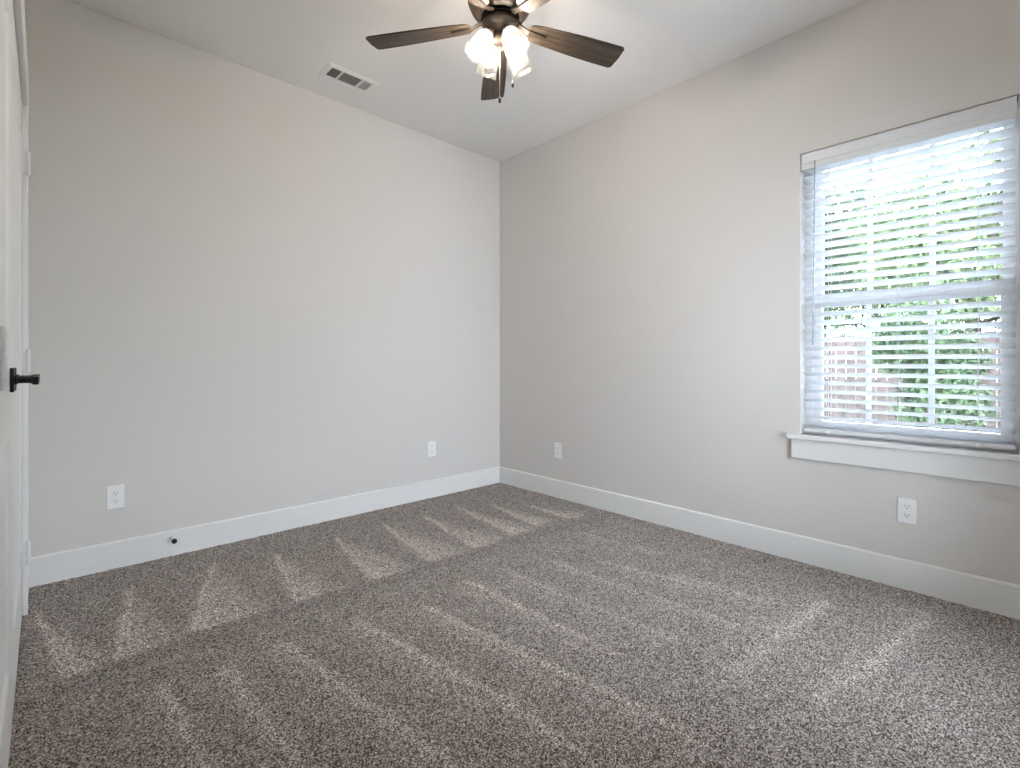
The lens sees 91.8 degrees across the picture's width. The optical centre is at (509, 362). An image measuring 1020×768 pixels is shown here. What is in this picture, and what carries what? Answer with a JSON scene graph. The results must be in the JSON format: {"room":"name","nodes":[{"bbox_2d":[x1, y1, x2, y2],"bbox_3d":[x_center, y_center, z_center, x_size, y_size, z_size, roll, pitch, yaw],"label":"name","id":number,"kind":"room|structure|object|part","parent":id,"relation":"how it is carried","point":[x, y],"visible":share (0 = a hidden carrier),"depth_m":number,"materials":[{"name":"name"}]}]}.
{"room":"empty bedroom","nodes":[
{"label":"empty bedroom","id":0,"kind":"room"},
{"bbox_2d":[25,0,499,556],"bbox_3d":[-1.197,-0.344,3.292,3.201,2.740,0.150,0,0,-43],"label":"wall","id":1,"kind":"structure","parent":0,"point":[250,292],"depth_m":2.83,"materials":[{"name":"white paint"}]},
{"bbox_2d":[106,484,123,509],"bbox_3d":[-1.964,0.669,2.462,0.070,0.115,0.007,0,0,-43],"label":"wall outlet","id":2,"kind":"object","parent":1,"relation":"attached to","point":[114,494],"visible":1,"depth_m":2.46,"materials":[{"name":"white plastic"}]},
{"bbox_2d":[111,490,119,495],"bbox_3d":[-1.962,0.649,2.461,0.034,0.027,0.002,0,0,-43],"label":"receptacle","id":3,"kind":"object","parent":2,"relation":"attached to","point":[113,492],"depth_m":2.46,"materials":[{"name":"white plastic"}]},
{"bbox_2d":[111,498,119,503],"bbox_3d":[-1.962,0.689,2.461,0.034,0.027,0.002,0,0,-43],"label":"receptacle","id":4,"kind":"object","parent":2,"relation":"attached to","point":[113,500],"depth_m":2.46,"materials":[{"name":"white plastic"}]},
{"bbox_2d":[29,467,499,587],"bbox_3d":[-1.140,0.958,3.232,2.901,0.137,0.014,0,0,-43],"label":"baseboard","id":5,"kind":"structure","parent":1,"relation":"attached to","point":[88,560],"depth_m":2.80,"materials":[{"name":"white paint"}]},
{"bbox_2d":[169,535,176,543],"bbox_3d":[-1.760,0.926,2.585,0.024,0.024,0.080,0,0,-43],"label":"door stop","id":6,"kind":"object","parent":5,"relation":"attached to","point":[172,537],"visible":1,"depth_m":2.56,"materials":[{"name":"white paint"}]},
{"bbox_2d":[428,441,435,456],"bbox_3d":[-0.591,0.655,3.753,0.070,0.115,0.007,0,0,-43],"label":"wall outlet","id":7,"kind":"object","parent":1,"relation":"attached to","point":[432,444],"visible":1,"depth_m":3.75,"materials":[{"name":"white plastic"}]},
{"bbox_2d":[67,0,866,161],"bbox_3d":[0.068,-1.774,1.947,3.201,0.120,3.843,0,0,-43],"label":"ceiling","id":8,"kind":"structure","parent":0,"point":[432,88],"depth_m":2.70,"materials":[{"name":"white paint"}]},
{"bbox_2d":[318,62,379,93],"bbox_3d":[-0.972,-1.708,2.985,0.318,0.010,0.170,0,0,-43],"label":"ceiling vent","id":9,"kind":"object","parent":8,"relation":"in","point":[334,72],"visible":1,"depth_m":2.97,"materials":[{"name":"white metal"}]},
{"bbox_2d":[366,0,623,102],"bbox_3d":[-0.017,-1.376,1.963,1.109,0.676,1.068,0,0,-43],"label":"ceiling fan","id":10,"kind":"object","parent":8,"relation":"hanging from","point":[500,20],"visible":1,"depth_m":2.06,"materials":[{"name":"brown wood"}]},
{"bbox_3d":[-0.377,-1.364,2.068,0.449,0.006,0.120,0,11,13],"label":"blade","id":11,"kind":"part","parent":10,"relation":"part of","materials":[{"name":"brown wood"}]},
{"bbox_3d":[-0.215,-1.364,1.694,0.120,0.006,0.449,13,6,30],"label":"blade","id":12,"kind":"part","parent":10,"relation":"part of","materials":[{"name":"brown wood"}]},
{"bbox_3d":[-0.105,-1.263,1.946,0.025,0.058,0.025,35,-19,-30],"label":"bulb","id":13,"kind":"part","parent":10,"relation":"part of","materials":[{"name":"white glass"}]},
{"bbox_2d":[482,26,493,40],"bbox_3d":[-0.075,-1.312,1.967,0.051,0.064,0.037,35,-19,-30],"label":"bulb","id":14,"kind":"object","parent":10,"relation":"attached to","point":[488,33],"depth_m":1.95,"materials":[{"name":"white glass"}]},
{"bbox_3d":[-0.085,-1.263,2.058,0.025,0.058,0.025,0,30,-35],"label":"bulb","id":15,"kind":"part","parent":10,"relation":"part of","materials":[{"name":"white glass"}]},
{"bbox_2d":[487,40,495,52],"bbox_3d":[-0.064,-1.312,2.028,0.037,0.064,0.051,0,30,-35],"label":"bulb","id":16,"kind":"object","parent":10,"relation":"attached to","point":[491,49],"depth_m":2.03,"materials":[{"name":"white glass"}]},
{"bbox_3d":[-0.072,-1.364,2.337,0.120,0.006,0.449,-11,1,-5],"label":"blade","id":17,"kind":"part","parent":10,"relation":"part of","materials":[{"name":"brown wood"}]},
{"bbox_2d":[503,24,513,37],"bbox_3d":[-0.014,-1.312,1.956,0.037,0.064,0.051,0,-30,-35],"label":"bulb","id":18,"kind":"object","parent":10,"relation":"attached to","point":[507,28],"depth_m":1.94,"materials":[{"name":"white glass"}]},
{"bbox_3d":[0.007,-1.263,1.926,0.025,0.058,0.025,0,-30,-35],"label":"bulb","id":19,"kind":"part","parent":10,"relation":"part of","materials":[{"name":"white glass"}]},
{"bbox_2d":[508,41,516,50],"bbox_3d":[-0.003,-1.312,2.017,0.051,0.064,0.037,-35,19,-30],"label":"bulb","id":20,"kind":"object","parent":10,"relation":"attached to","point":[512,47],"depth_m":2.01,"materials":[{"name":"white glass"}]},
{"bbox_3d":[0.027,-1.263,2.038,0.025,0.058,0.025,-35,19,-30],"label":"bulb","id":21,"kind":"part","parent":10,"relation":"part of","materials":[{"name":"white glass"}]},
{"bbox_3d":[0.190,-1.364,1.732,0.120,0.006,0.449,15,-10,-40],"label":"blade","id":22,"kind":"part","parent":10,"relation":"part of","materials":[{"name":"brown wood"}]},
{"bbox_3d":[0.279,-1.364,2.130,0.449,0.006,0.120,0,-11,-23],"label":"blade","id":23,"kind":"part","parent":10,"relation":"part of","materials":[{"name":"brown wood"}]},
{"bbox_2d":[8,482,1019,767],"bbox_3d":[0.061,1.022,1.939,2.919,0.006,3.541,0,0,-43],"label":"floor","id":24,"kind":"structure","parent":0,"point":[497,625],"depth_m":1.71,"materials":[{"name":"carpet"}]},
{"bbox_2d":[500,0,1019,584],"bbox_3d":[1.180,-0.344,2.992,0.150,2.740,3.543,0,0,-43],"label":"wall","id":25,"kind":"structure","parent":0,"point":[652,249],"depth_m":2.83,"materials":[{"name":"white paint"}]},
{"bbox_2d":[555,443,561,458],"bbox_3d":[0.363,0.668,3.745,0.007,0.115,0.070,0,0,-43],"label":"wall outlet","id":26,"kind":"object","parent":25,"relation":"attached to","point":[558,446],"visible":1,"depth_m":3.74,"materials":[{"name":"white plastic"}]},
{"bbox_2d":[499,466,1019,619],"bbox_3d":[1.120,0.958,2.936,0.014,0.137,3.543,0,0,-43],"label":"baseboard","id":27,"kind":"structure","parent":25,"relation":"attached to","point":[969,590],"depth_m":2.52,"materials":[{"name":"white paint"}]},
{"bbox_2d":[786,433,1019,485],"bbox_3d":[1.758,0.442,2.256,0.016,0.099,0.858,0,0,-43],"label":"trim","id":28,"kind":"structure","parent":25,"relation":"attached to","point":[945,465],"depth_m":2.21,"materials":[{"name":"white paint"}]},
{"bbox_2d":[897,497,916,524],"bbox_3d":[1.789,0.669,2.229,0.007,0.115,0.070,0,0,-43],"label":"wall outlet","id":29,"kind":"object","parent":25,"relation":"attached to","point":[906,507],"visible":1,"depth_m":2.23,"materials":[{"name":"white plastic"}]},
{"bbox_2d":[902,503,911,509],"bbox_3d":[1.787,0.649,2.227,0.002,0.027,0.034,0,0,-43],"label":"receptacle","id":30,"kind":"object","parent":29,"relation":"attached to","point":[905,506],"depth_m":2.23,"materials":[{"name":"white plastic"}]},
{"bbox_2d":[902,512,911,518],"bbox_3d":[1.787,0.689,2.227,0.002,0.027,0.034,0,0,-43],"label":"receptacle","id":31,"kind":"object","parent":29,"relation":"attached to","point":[905,515],"depth_m":2.23,"materials":[{"name":"white plastic"}]},
{"bbox_2d":[805,101,1018,451],"bbox_3d":[1.846,-0.344,2.338,0.075,1.460,0.785,0,0,-43],"label":"window","id":32,"kind":"structure","parent":25,"relation":"in","point":[1005,414],"depth_m":2.25,"materials":[{"name":"white plastic"}]},
{"bbox_2d":[801,96,1016,449],"bbox_3d":[1.783,-0.358,2.279,0.071,1.425,0.773,0,0,-43],"label":"window blind","id":33,"kind":"object","parent":32,"relation":"attached to","point":[1001,113],"visible":1,"depth_m":2.23,"materials":[{"name":"white plastic"}]},
{"bbox_3d":[1.605,-0.344,2.483,0.051,1.360,0.001,0,0,-43],"label":"ladder cord","id":34,"kind":"part","parent":33,"relation":"part of","materials":[{"name":"white fabric"}]},
{"bbox_3d":[1.792,-0.344,2.284,0.051,1.360,0.001,0,0,-43],"label":"ladder cord","id":35,"kind":"part","parent":33,"relation":"part of","materials":[{"name":"white fabric"}]},
{"bbox_3d":[1.790,0.345,2.286,0.051,0.018,0.767,0,0,-43],"label":"rail","id":36,"kind":"part","parent":33,"relation":"part of","materials":[{"name":"white plastic"}]},
{"bbox_3d":[1.977,-0.344,2.087,0.051,1.360,0.001,0,0,-43],"label":"ladder cord","id":37,"kind":"part","parent":33,"relation":"part of","materials":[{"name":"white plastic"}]},
{"bbox_3d":[1.841,0.008,2.319,0.030,0.684,0.733,0,0,-43],"label":"sash frame","id":38,"kind":"part","parent":32,"relation":"part of","materials":[{"name":"white plastic"}]},
{"bbox_3d":[1.866,-0.666,2.343,0.030,0.744,0.733,0,0,-43],"label":"sash frame","id":39,"kind":"part","parent":32,"relation":"part of","materials":[{"name":"white plastic"}]},
{"bbox_3d":[-1.043,-0.344,0.902,0.150,2.740,3.543,0,0,-43],"label":"wall","id":40,"kind":"structure","parent":0,"visible":0},
{"bbox_2d":[13,6,21,99],"bbox_3d":[-1.411,-0.013,1.337,0.090,2.078,1.743,0,0,-43],"label":"trim","id":41,"kind":"structure","parent":40,"relation":"attached to","point":[13,6],"depth_m":1.64,"materials":[{"name":"white paint"}]},
{"bbox_2d":[0,0,38,767],"bbox_3d":[-1.062,-0.009,1.047,0.091,2.045,0.826,0,0,-43],"label":"door","id":42,"kind":"structure","parent":40,"relation":"in","point":[8,379],"depth_m":1.19,"materials":[{"name":"white paint"}]},
{"bbox_3d":[-1.261,0.046,1.290,0.048,0.026,0.125,0,0,-43],"label":"lever","id":43,"kind":"part","parent":42,"relation":"part of","materials":[{"name":"black metal"}]},
{"bbox_2d":[13,0,28,615],"bbox_3d":[-1.369,-0.085,1.371,0.018,2.222,1.874,0,0,-43],"label":"trim","id":44,"kind":"structure","parent":40,"relation":"attached to","point":[19,6],"depth_m":2.00,"materials":[{"name":"white paint"}]},
{"bbox_2d":[11,0,39,730],"bbox_3d":[-1.654,-0.009,1.677,0.091,2.045,0.897,0,0,-43],"label":"door","id":45,"kind":"structure","parent":40,"relation":"in","point":[20,160],"depth_m":1.66,"materials":[{"name":"white paint"}]},
{"bbox_2d":[28,565,28,594],"bbox_3d":[-2.103,0.958,2.149,0.014,0.137,0.273,0,0,-43],"label":"baseboard","id":46,"kind":"structure","parent":40,"relation":"attached to","point":[28,565],"depth_m":2.17,"materials":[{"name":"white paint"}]},
{"label":"outside","id":47,"kind":"structure","parent":0,"visible":0},
{"bbox_3d":[13.948,1.426,16.548,37.006,0.100,55.000,0,0,-43],"label":"lawn","id":48,"kind":"structure","parent":47,"visible":0},
{"bbox_2d":[824,181,894,335],"bbox_3d":[7.915,-1.748,13.030,3.537,6.220,3.054,0,0,42],"label":"leafy tree","id":49,"kind":"object","parent":48,"relation":"on","point":[847,210],"visible":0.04,"depth_m":12.34,"materials":[{"name":"green plant"}]},
{"bbox_2d":[824,331,999,432],"bbox_3d":[6.256,0.440,7.973,0.060,1.812,15.045,0,0,-43],"label":"wooden fence","id":50,"kind":"object","parent":48,"relation":"on","point":[995,424],"visible":0.1,"depth_m":8.29,"materials":[{"name":"brown wood"}]},
{"bbox_2d":[824,181,1002,335],"bbox_3d":[12.216,-2.010,15.297,4.217,6.744,6.445,0,0,-34],"label":"leafy tree","id":51,"kind":"object","parent":48,"relation":"on","point":[909,275],"visible":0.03,"depth_m":15.81,"materials":[{"name":"green plant"}]},
{"bbox_2d":[841,128,1002,424],"bbox_3d":[8.491,-1.736,8.906,3.071,6.196,4.279,0,0,-43],"label":"leafy tree","id":52,"kind":"object","parent":48,"relation":"on","point":[989,298],"visible":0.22,"depth_m":8.90,"materials":[{"name":"green plant"}]},
{"bbox_2d":[863,299,998,431],"bbox_3d":[5.375,0.242,6.356,1.524,2.244,1.334,0,0,-43],"label":"bush","id":53,"kind":"object","parent":48,"relation":"on","point":[951,421],"visible":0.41,"depth_m":6.08,"materials":[{"name":"green plant"}]}
]}

